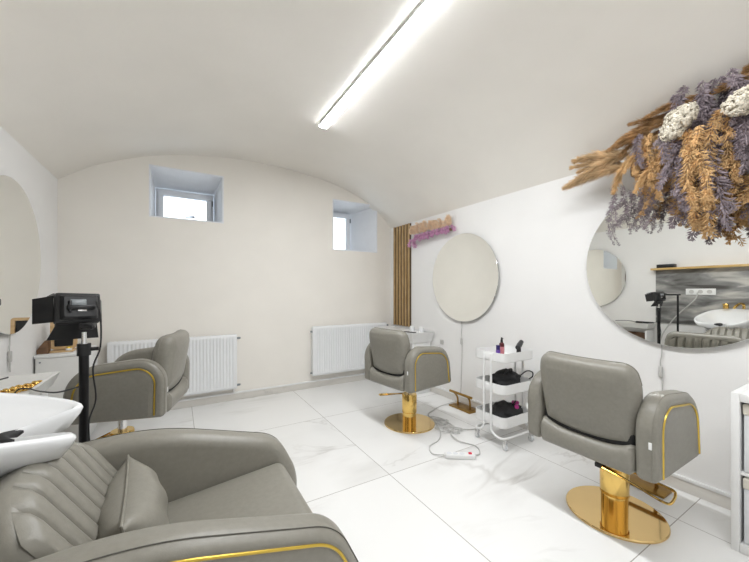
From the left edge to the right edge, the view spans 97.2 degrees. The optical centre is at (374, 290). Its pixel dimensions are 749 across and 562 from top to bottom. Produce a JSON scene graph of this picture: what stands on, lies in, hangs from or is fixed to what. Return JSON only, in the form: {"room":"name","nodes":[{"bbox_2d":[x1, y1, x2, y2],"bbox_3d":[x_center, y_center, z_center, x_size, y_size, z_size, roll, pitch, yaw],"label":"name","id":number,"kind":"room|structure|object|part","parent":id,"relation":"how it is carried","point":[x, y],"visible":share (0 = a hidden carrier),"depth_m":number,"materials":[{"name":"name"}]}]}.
{"room":"salon","nodes":[
{"label":"salon","id":0,"kind":"room"},
{"bbox_2d":[0,126,57,376],"bbox_3d":[-1.482,0.080,0.543,0.160,2.260,5.650,0,0,-31],"label":"wall","id":1,"kind":"structure","parent":0,"point":[40,186],"depth_m":2.42,"materials":[{"name":"paint"}]},
{"bbox_2d":[0,175,40,371],"bbox_3d":[-2.273,-0.096,2.056,0.030,1.214,0.972,0,0,-31],"label":"round mirror","id":2,"kind":"object","parent":1,"relation":"attached to","point":[20,253],"visible":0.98,"depth_m":2.11,"materials":[{"name":"silver glass"}]},
{"bbox_3d":[-2.286,0.317,2.065,0.009,0.387,0.025,0,0,-31],"label":"cord","id":3,"kind":"part","parent":2,"relation":"part of","materials":[{"name":"white plastic"}]},
{"bbox_2d":[8,351,11,361],"bbox_3d":[-2.284,0.410,2.068,0.018,0.070,0.020,0,0,-31],"label":"switch","id":4,"kind":"object","parent":2,"relation":"attached to","point":[9,352],"depth_m":2.06,"materials":[{"name":"white plastic"}]},
{"bbox_2d":[58,155,390,399],"bbox_3d":[-1.417,-0.240,4.051,3.845,2.900,0.510,0,0,-31],"label":"wall","id":5,"kind":"structure","parent":0,"point":[272,272],"depth_m":3.65,"materials":[{"name":"beige paint"}]},
{"bbox_2d":[107,334,240,395],"bbox_3d":[-1.983,0.794,3.360,1.154,0.638,0.095,0,0,-31],"label":"radiator","id":6,"kind":"object","parent":5,"relation":"attached to","point":[213,359],"visible":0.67,"depth_m":3.45,"materials":[{"name":"metal"}]},
{"bbox_2d":[109,334,236,342],"bbox_3d":[-1.993,0.478,3.353,1.100,0.006,0.050,0,0,-31],"label":"grille","id":7,"kind":"object","parent":6,"relation":"attached to","point":[194,338],"depth_m":3.40,"materials":[{"name":"metal"}]},
{"bbox_2d":[149,164,223,223],"bbox_3d":[-2.073,-0.983,3.659,0.679,0.549,0.511,0,0,-31],"label":"window niche","id":8,"kind":"object","parent":5,"relation":"attached to","point":[161,177],"visible":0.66,"depth_m":3.61,"materials":[{"name":"paint"}]},
{"bbox_2d":[155,188,213,221],"bbox_3d":[-2.166,-0.929,3.784,0.579,0.414,0.131,0,0,-31],"label":"window","id":9,"kind":"structure","parent":8,"relation":"attached to","point":[160,194],"depth_m":3.75,"materials":[{"name":"white plastic"}]},
{"bbox_2d":[171,373,364,409],"bbox_3d":[-1.281,1.165,3.824,3.495,0.090,0.018,0,0,-31],"label":"baseboard","id":10,"kind":"structure","parent":5,"relation":"attached to","point":[197,401],"depth_m":3.81,"materials":[{"name":"stone"}]},
{"bbox_2d":[310,322,387,375],"bbox_3d":[-0.306,0.766,4.359,1.138,0.653,0.095,0,0,-31],"label":"radiator","id":11,"kind":"object","parent":5,"relation":"attached to","point":[334,348],"visible":0.84,"depth_m":4.23,"materials":[{"name":"metal"}]},
{"bbox_2d":[312,322,385,326],"bbox_3d":[-0.305,0.443,4.359,1.070,0.006,0.050,0,0,-31],"label":"grille","id":12,"kind":"object","parent":11,"relation":"attached to","point":[381,323],"depth_m":4.37,"materials":[{"name":"metal"}]},
{"bbox_2d":[333,199,376,252],"bbox_3d":[-0.415,-0.848,4.648,0.751,0.699,0.511,0,0,-31],"label":"window niche","id":13,"kind":"object","parent":5,"relation":"attached to","point":[363,225],"visible":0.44,"depth_m":4.71,"materials":[{"name":"paint"}]},
{"bbox_2d":[334,212,350,249],"bbox_3d":[-0.581,-0.822,4.729,0.519,0.619,0.131,0,0,-31],"label":"window","id":14,"kind":"structure","parent":13,"relation":"attached to","point":[346,217],"depth_m":4.81,"materials":[{"name":"white plastic"}]},
{"bbox_2d":[0,0,748,227],"bbox_3d":[0.113,-1.125,1.470,4.000,0.951,5.610,0,0,-31],"label":"ceiling","id":15,"kind":"structure","parent":0,"point":[487,99],"depth_m":2.09,"materials":[{"name":"paint"}]},
{"bbox_2d":[319,0,443,128],"bbox_3d":[-0.018,-1.455,2.178,0.080,0.036,1.720,0,0,-31],"label":"recessed light","id":16,"kind":"object","parent":15,"relation":"in","point":[421,13],"visible":1,"depth_m":2.02,"materials":[{"name":"glowing white plastic diffuser"},{"name":"grey metal"}]},
{"bbox_2d":[561,64,748,244],"bbox_3d":[1.779,-0.708,1.730,0.470,0.895,1.587,0,0,-29],"label":"dried flower arrangement","id":17,"kind":"object","parent":15,"relation":"hanging from","point":[702,144],"visible":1,"depth_m":1.72,"materials":[{"name":"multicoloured plant"}]},
{"bbox_2d":[90,379,748,561],"bbox_3d":[-0.032,1.260,1.728,3.845,0.100,6.300,0,0,-31],"label":"floor","id":18,"kind":"structure","parent":0,"point":[392,499],"depth_m":2.07,"materials":[{"name":"tile"}]},
{"bbox_2d":[0,371,60,395],"bbox_3d":[-1.837,0.840,1.629,0.298,0.729,0.580,0,0,-31],"label":"console","id":19,"kind":"object","parent":18,"relation":"on","point":[48,378],"visible":0.12,"depth_m":1.83,"materials":[{"name":"white laminate"}]},
{"bbox_2d":[0,380,41,392],"bbox_3d":[-1.853,0.510,1.654,0.094,0.047,0.389,0,0,-7],"label":"chain","id":20,"kind":"object","parent":19,"relation":"in","point":[32,384],"visible":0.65,"depth_m":1.72,"materials":[{"name":"gold metal"}]},
{"bbox_2d":[14,386,78,392],"bbox_3d":[-1.508,0.474,1.512,0.526,0.135,0.037,0,0,19],"label":"cable","id":21,"kind":"object","parent":19,"relation":"on","point":[77,386],"visible":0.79,"depth_m":1.49,"materials":[{"name":"plastic"}]},
{"bbox_2d":[0,393,82,477],"bbox_3d":[-1.135,0.676,0.792,0.642,1.069,0.510,0,0,-39],"label":"basin","id":22,"kind":"object","parent":18,"relation":"on","point":[30,425],"visible":0.98,"depth_m":0.99,"materials":[{"name":"white ceramic"}]},
{"bbox_2d":[34,345,96,442],"bbox_3d":[-2.467,0.834,2.674,0.309,0.713,0.410,0,0,-31],"label":"base cabinet","id":23,"kind":"object","parent":18,"relation":"on","point":[67,363],"visible":0.37,"depth_m":2.50,"materials":[{"name":"white laminate"}]},
{"bbox_2d":[36,340,50,354],"bbox_3d":[-2.524,0.427,2.518,0.065,0.100,0.060,0,0,-31],"label":"wooden block","id":24,"kind":"object","parent":23,"relation":"on","point":[45,348],"visible":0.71,"depth_m":2.50,"materials":[{"name":"brown wood"}]},
{"bbox_2d":[49,322,77,352],"bbox_3d":[-2.472,0.340,2.633,0.169,0.277,0.184,0,0,-31],"label":"mirror","id":25,"kind":"object","parent":23,"relation":"on","point":[58,346],"visible":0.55,"depth_m":2.60,"materials":[{"name":"brown wood"}]},
{"bbox_3d":[-2.470,0.331,2.630,0.118,0.225,0.006,0,-8,-31],"label":"glass","id":26,"kind":"part","parent":25,"relation":"part of","materials":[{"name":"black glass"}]},
{"bbox_3d":[-2.350,0.845,2.744,0.012,0.660,0.385,0,0,-31],"label":"door","id":27,"kind":"part","parent":23,"relation":"part of","materials":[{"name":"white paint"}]},
{"bbox_2d":[32,293,101,442],"bbox_3d":[-1.287,0.609,1.440,0.487,1.202,0.464,0,0,-31],"label":"stand","id":28,"kind":"object","parent":18,"relation":"on","point":[75,315],"visible":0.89,"depth_m":1.40,"materials":[{"name":"black metal"}]},
{"bbox_3d":[-1.357,0.078,1.351,0.091,0.115,0.021,0,0,-7],"label":"barn door","id":29,"kind":"part","parent":28,"relation":"part of","materials":[{"name":"black plastic"}]},
{"bbox_3d":[-1.284,0.173,1.417,0.055,0.060,0.170,-15,-10,34],"label":"barn door","id":30,"kind":"part","parent":28,"relation":"part of","materials":[{"name":"black plastic"}]},
{"bbox_3d":[-1.225,0.063,1.380,0.010,0.050,0.090,-15,-10,34],"label":"battery plate","id":31,"kind":"part","parent":28,"relation":"part of","materials":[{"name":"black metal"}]},
{"bbox_3d":[-1.190,0.347,1.406,0.053,0.607,0.016,0,0,-9],"label":"cord","id":32,"kind":"part","parent":28,"relation":"part of","materials":[{"name":"black plastic"}]},
{"bbox_2d":[63,329,191,438],"bbox_3d":[-1.626,0.748,2.244,0.610,0.925,0.618,0,0,-16],"label":"salon chair","id":33,"kind":"object","parent":18,"relation":"on","point":[143,383],"visible":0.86,"depth_m":2.00,"materials":[{"name":"grey leather"}]},
{"bbox_3d":[-1.778,0.963,2.121,0.093,0.054,0.324,0,0,20],"label":"pump lever","id":34,"kind":"part","parent":33,"relation":"part of","materials":[{"name":"gold metal"}]},
{"bbox_3d":[-1.559,0.599,1.991,0.537,0.362,0.090,0,0,-16],"label":"armrest","id":35,"kind":"part","parent":33,"relation":"part of","materials":[{"name":"grey leather"}]},
{"bbox_3d":[-1.702,0.599,2.495,0.537,0.362,0.090,0,0,-16],"label":"armrest","id":36,"kind":"part","parent":33,"relation":"part of","materials":[{"name":"grey leather"}]},
{"bbox_3d":[-1.410,0.481,2.306,0.132,0.384,0.459,9,-3,-16],"label":"backrest","id":37,"kind":"part","parent":33,"relation":"part of","materials":[{"name":"grey leather"}]},
{"bbox_3d":[-1.618,0.712,2.247,0.530,0.134,0.436,0,0,-16],"label":"seat","id":38,"kind":"part","parent":33,"relation":"part of","materials":[{"name":"grey leather"}]},
{"bbox_2d":[0,428,357,561],"bbox_3d":[-0.653,0.815,0.938,1.056,0.789,0.720,0,0,-31],"label":"chair","id":39,"kind":"object","parent":18,"relation":"on","point":[233,496],"visible":0.91,"depth_m":0.85,"materials":[{"name":"grey leather"}]},
{"bbox_3d":[-0.782,0.623,0.861,0.098,0.438,0.484,-37,18,-25],"label":"backrest","id":40,"kind":"part","parent":39,"relation":"part of","materials":[{"name":"grey leather"}]},
{"bbox_2d":[97,454,169,538],"bbox_3d":[-0.677,0.638,0.929,0.166,0.203,0.406,0,0,-34],"label":"cushion","id":41,"kind":"object","parent":39,"relation":"on","point":[135,498],"visible":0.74,"depth_m":0.88,"materials":[{"name":"grey leather"}]},
{"bbox_3d":[-0.807,0.808,1.198,1.056,0.604,0.114,0,0,-31],"label":"armrest","id":42,"kind":"part","parent":39,"relation":"part of","materials":[{"name":"grey leather"}]},
{"bbox_3d":[-0.498,0.808,0.679,1.056,0.604,0.114,0,0,-31],"label":"armrest","id":43,"kind":"part","parent":39,"relation":"part of","materials":[{"name":"grey leather"}]},
{"bbox_2d":[167,463,311,523],"bbox_3d":[-0.479,0.773,1.042,0.520,0.146,0.486,0,0,-31],"label":"seat cushion","id":44,"kind":"object","parent":39,"relation":"on","point":[247,489],"depth_m":1.16,"materials":[{"name":"grey leather"}]},
{"bbox_2d":[377,326,433,393],"bbox_3d":[0.352,0.847,4.192,0.330,0.724,0.840,0,0,-31],"label":"console","id":45,"kind":"object","parent":18,"relation":"on","point":[424,338],"visible":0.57,"depth_m":3.90,"materials":[{"name":"white paint"}]},
{"bbox_2d":[377,326,433,343],"bbox_3d":[0.352,0.547,4.192,0.330,0.125,0.840,0,0,-31],"label":"tabletop","id":46,"kind":"object","parent":45,"relation":"on","point":[425,337],"depth_m":3.90,"materials":[{"name":"white paint"}]},
{"bbox_3d":[0.553,0.910,3.904,0.260,0.598,0.020,0,0,-31],"label":"panel","id":47,"kind":"part","parent":45,"relation":"part of","materials":[{"name":"grey leather"}]},
{"bbox_2d":[363,327,450,433],"bbox_3d":[0.281,0.768,2.987,0.580,0.885,0.618,0,0,-40],"label":"salon chair","id":48,"kind":"object","parent":18,"relation":"on","point":[390,361],"visible":1,"depth_m":2.80,"materials":[{"name":"grey leather"}]},
{"bbox_3d":[0.128,0.639,3.201,0.537,0.362,0.090,0,0,-40],"label":"armrest","id":49,"kind":"part","parent":48,"relation":"part of","materials":[{"name":"grey leather"}]},
{"bbox_3d":[0.286,0.752,2.992,0.530,0.134,0.436,0,0,-40],"label":"seat","id":50,"kind":"part","parent":48,"relation":"part of","materials":[{"name":"grey leather"}]},
{"bbox_3d":[0.120,0.521,2.853,0.132,0.384,0.459,-12,7,-39],"label":"backrest","id":51,"kind":"part","parent":48,"relation":"part of","materials":[{"name":"grey leather"}]},
{"bbox_3d":[0.198,0.963,3.068,0.324,0.054,0.093,0,0,4],"label":"pump lever","id":52,"kind":"part","parent":48,"relation":"part of","materials":[{"name":"gold metal"}]},
{"bbox_3d":[0.463,0.639,2.798,0.537,0.362,0.090,0,0,-40],"label":"armrest","id":53,"kind":"part","parent":48,"relation":"part of","materials":[{"name":"grey leather"}]},
{"bbox_2d":[430,416,452,425],"bbox_3d":[0.603,1.201,3.040,0.165,0.014,0.294,0,0,-31],"label":"cord","id":54,"kind":"object","parent":18,"relation":"on","point":[436,419],"visible":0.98,"depth_m":3.05,"materials":[{"name":"white plastic"}]},
{"bbox_2d":[428,401,456,455],"bbox_3d":[0.582,1.193,3.011,0.261,0.036,1.221,0,0,19],"label":"cord","id":55,"kind":"object","parent":18,"relation":"on","point":[455,401],"visible":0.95,"depth_m":2.74,"materials":[{"name":"white plastic"}]},
{"bbox_2d":[435,425,462,433],"bbox_3d":[0.643,1.193,2.854,0.240,0.015,0.154,0,0,10],"label":"cord","id":56,"kind":"object","parent":18,"relation":"on","point":[444,428],"visible":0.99,"depth_m":2.85,"materials":[{"name":"white plastic"}]},
{"bbox_2d":[445,452,475,459],"bbox_3d":[0.619,1.188,2.389,0.215,0.044,0.052,0,0,4],"label":"power strip","id":57,"kind":"object","parent":18,"relation":"on","point":[448,455],"visible":1,"depth_m":2.37,"materials":[{"name":"white paint"}]},
{"bbox_2d":[449,389,475,413],"bbox_3d":[0.923,1.126,3.402,0.150,0.168,0.300,0,0,-31],"label":"footrest","id":58,"kind":"object","parent":18,"relation":"on","point":[458,405],"visible":0.98,"depth_m":3.38,"materials":[{"name":"brown metal"}]},
{"bbox_3d":[0.923,1.203,3.402,0.150,0.014,0.290,0,0,-31],"label":"plate","id":59,"kind":"part","parent":58,"relation":"part of","materials":[{"name":"brown metal"}]},
{"bbox_2d":[450,423,488,455],"bbox_3d":[0.860,1.198,2.777,0.341,0.027,0.804,0,0,42],"label":"cord","id":60,"kind":"object","parent":18,"relation":"on","point":[488,423],"visible":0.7,"depth_m":2.66,"materials":[{"name":"white plastic"}]},
{"bbox_2d":[475,345,533,450],"bbox_3d":[1.056,0.842,2.696,0.412,0.735,0.316,0,0,-31],"label":"trolley","id":61,"kind":"object","parent":18,"relation":"on","point":[510,355],"visible":0.79,"depth_m":2.59,"materials":[{"name":"white paint"}]},
{"bbox_2d":[496,345,499,352],"bbox_3d":[0.990,0.486,2.645,0.034,0.106,0.034,0,0,-31],"label":"bottle","id":62,"kind":"object","parent":61,"relation":"on","point":[497,346],"visible":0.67,"depth_m":2.63,"materials":[{"name":"purple plastic"}]},
{"bbox_2d":[499,337,503,353],"bbox_3d":[1.034,0.458,2.683,0.041,0.163,0.041,0,0,-31],"label":"spray bottle","id":63,"kind":"object","parent":61,"relation":"on","point":[501,343],"visible":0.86,"depth_m":2.67,"materials":[{"name":"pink plastic"}]},
{"bbox_2d":[476,400,527,428],"bbox_3d":[1.056,1.002,2.696,0.375,0.085,0.300,0,0,-31],"label":"tray","id":64,"kind":"object","parent":61,"relation":"on","point":[485,415],"depth_m":2.58,"materials":[{"name":"white paint"}]},
{"bbox_2d":[476,374,531,395],"bbox_3d":[1.056,0.754,2.696,0.375,0.078,0.300,0,0,-31],"label":"tray","id":65,"kind":"object","parent":61,"relation":"on","point":[485,384],"depth_m":2.58,"materials":[{"name":"white paint"}]},
{"bbox_2d":[476,345,531,362],"bbox_3d":[1.056,0.511,2.696,0.375,0.072,0.300,0,0,-31],"label":"tray","id":66,"kind":"object","parent":61,"relation":"on","point":[510,355],"depth_m":2.60,"materials":[{"name":"white paint"}]},
{"bbox_2d":[489,400,522,417],"bbox_3d":[1.066,0.957,2.666,0.307,0.150,0.241,0,0,-31],"label":"mesh bag","id":67,"kind":"object","parent":61,"relation":"on","point":[503,409],"visible":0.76,"depth_m":2.59,"materials":[{"name":"black fabric"}]},
{"bbox_2d":[489,368,533,385],"bbox_3d":[1.084,0.696,2.664,0.314,0.170,0.230,0,0,-31],"label":"bag","id":68,"kind":"object","parent":61,"relation":"on","point":[504,377],"visible":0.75,"depth_m":2.60,"materials":[{"name":"black fabric"}]},
{"bbox_3d":[1.215,0.670,2.642,0.123,0.074,0.014,0,0,-4],"label":"cord","id":69,"kind":"part","parent":68,"relation":"part of","materials":[{"name":"black plastic"}]},
{"bbox_2d":[515,340,523,351],"bbox_3d":[1.185,0.471,2.695,0.042,0.135,0.115,0,0,39],"label":"hair clipper","id":70,"kind":"object","parent":61,"relation":"on","point":[518,346],"visible":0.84,"depth_m":2.66,"materials":[{"name":"black plastic"}]},
{"bbox_2d":[526,351,700,543],"bbox_3d":[1.246,0.768,1.765,0.612,0.885,0.618,0,0,-31],"label":"salon chair","id":71,"kind":"object","parent":18,"relation":"on","point":[596,410],"visible":1,"depth_m":1.58,"materials":[{"name":"grey leather"}]},
{"bbox_3d":[1.115,0.639,1.992,0.537,0.362,0.090,0,0,-31],"label":"armrest","id":72,"kind":"part","parent":71,"relation":"part of","materials":[{"name":"grey leather"}]},
{"bbox_3d":[1.238,0.752,1.760,0.530,0.134,0.436,0,0,-31],"label":"seat","id":73,"kind":"part","parent":71,"relation":"part of","materials":[{"name":"grey leather"}]},
{"bbox_3d":[1.052,0.521,1.649,0.132,0.384,0.459,-10,5,-30],"label":"backrest","id":74,"kind":"part","parent":71,"relation":"part of","materials":[{"name":"grey leather"}]},
{"bbox_3d":[1.328,0.963,1.674,0.093,0.054,0.324,0,0,-25],"label":"pump lever","id":75,"kind":"part","parent":71,"relation":"part of","materials":[{"name":"gold metal"}]},
{"bbox_3d":[1.383,0.639,1.542,0.537,0.362,0.090,0,0,-31],"label":"armrest","id":76,"kind":"part","parent":71,"relation":"part of","materials":[{"name":"grey leather"}]},
{"bbox_2d":[630,473,672,498],"bbox_3d":[1.671,1.126,2.079,0.150,0.168,0.300,0,0,-31],"label":"footrest","id":77,"kind":"object","parent":18,"relation":"on","point":[655,489],"visible":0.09,"depth_m":2.00,"materials":[{"name":"brown metal"}]},
{"bbox_2d":[731,383,748,555],"bbox_3d":[2.029,0.843,1.332,0.385,0.735,0.740,0,0,-31],"label":"shelf unit","id":78,"kind":"object","parent":18,"relation":"on","point":[739,396],"visible":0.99,"depth_m":1.54,"materials":[{"name":"white paint"}]},
{"bbox_3d":[2.029,0.494,1.332,0.385,0.038,0.683,0,0,-31],"label":"panel","id":79,"kind":"part","parent":78,"relation":"part of","materials":[{"name":"white paint"}]},
{"bbox_3d":[2.029,1.190,1.332,0.385,0.038,0.683,0,0,-31],"label":"panel","id":80,"kind":"part","parent":78,"relation":"part of","materials":[{"name":"white paint"}]},
{"bbox_3d":[2.038,0.848,1.337,0.365,0.018,0.683,0,0,-31],"label":"shelf","id":81,"kind":"part","parent":78,"relation":"part of","materials":[{"name":"white paint"}]},
{"bbox_2d":[743,403,748,472],"bbox_3d":[1.940,0.680,1.481,0.356,0.314,0.324,0,0,-31],"label":"storage box","id":82,"kind":"object","parent":78,"relation":"in","point":[745,405],"visible":1,"depth_m":1.52,"materials":[{"name":"white plastic"}]},
{"bbox_3d":[1.940,0.548,1.481,0.356,0.050,0.324,0,0,-31],"label":"lid","id":83,"kind":"part","parent":82,"relation":"part of","materials":[{"name":"beige plastic"}]},
{"bbox_2d":[743,476,748,544],"bbox_3d":[1.940,1.017,1.481,0.356,0.302,0.324,0,0,-31],"label":"storage box","id":84,"kind":"object","parent":78,"relation":"on","point":[745,479],"visible":1,"depth_m":1.52,"materials":[{"name":"white plastic"}]},
{"bbox_3d":[1.940,0.890,1.481,0.356,0.048,0.324,0,0,-31],"label":"lid","id":85,"kind":"part","parent":84,"relation":"part of","materials":[{"name":"white plastic"}]},
{"bbox_2d":[391,159,748,492],"bbox_3d":[1.700,0.130,2.440,0.160,2.160,5.650,0,0,-31],"label":"wall","id":86,"kind":"structure","parent":0,"point":[540,236],"depth_m":2.69,"materials":[{"name":"paint"}]},
{"bbox_2d":[393,223,410,326],"bbox_3d":[0.369,-0.210,4.493,0.023,1.360,0.400,0,0,-31],"label":"panel","id":87,"kind":"object","parent":86,"relation":"attached to","point":[401,235],"visible":1,"depth_m":4.46,"materials":[{"name":"brown wood"}]},
{"bbox_2d":[407,214,455,247],"bbox_3d":[0.639,-0.695,3.903,0.172,0.318,0.831,0,0,-31],"label":"flower garland","id":88,"kind":"object","parent":86,"relation":"attached to","point":[434,224],"visible":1,"depth_m":3.88,"materials":[{"name":"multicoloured plant"}]},
{"bbox_2d":[433,233,498,392],"bbox_3d":[0.942,0.245,3.525,0.030,1.711,0.936,0,0,-31],"label":"round mirror","id":89,"kind":"object","parent":86,"relation":"attached to","point":[465,271],"visible":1,"depth_m":3.47,"materials":[{"name":"silver glass"}]},
{"bbox_3d":[0.935,0.642,3.550,0.009,0.916,0.025,0,0,-31],"label":"cord","id":90,"kind":"part","parent":89,"relation":"part of","materials":[{"name":"white plastic"}]},
{"bbox_2d":[433,233,498,321],"bbox_3d":[0.932,-0.143,3.518,0.006,0.936,0.936,0,0,-31],"label":"mirror glass","id":91,"kind":"object","parent":89,"relation":"attached to","point":[465,271],"depth_m":3.47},
{"bbox_2d":[430,386,730,509],"bbox_3d":[1.624,1.165,2.394,0.018,0.090,5.430,0,0,-31],"label":"baseboard","id":92,"kind":"structure","parent":86,"relation":"attached to","point":[716,496],"depth_m":1.97,"materials":[{"name":"white painted wood"}]},
{"bbox_2d":[586,171,748,390],"bbox_3d":[1.849,0.204,2.004,0.030,1.812,1.044,0,0,-31],"label":"round mirror","id":93,"kind":"object","parent":86,"relation":"attached to","point":[660,286],"visible":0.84,"depth_m":2.03,"materials":[{"name":"silver glass"}]},
{"bbox_2d":[658,366,662,377],"bbox_3d":[1.806,0.510,2.083,0.018,0.070,0.020,0,0,-31],"label":"switch","id":94,"kind":"object","parent":93,"relation":"attached to","point":[660,369],"depth_m":2.08,"materials":[{"name":"white plastic"}]},
{"bbox_3d":[1.808,0.648,2.086,0.009,0.925,0.025,0,0,-31],"label":"cord","id":95,"kind":"part","parent":93,"relation":"part of","materials":[{"name":"white plastic"}]}
]}

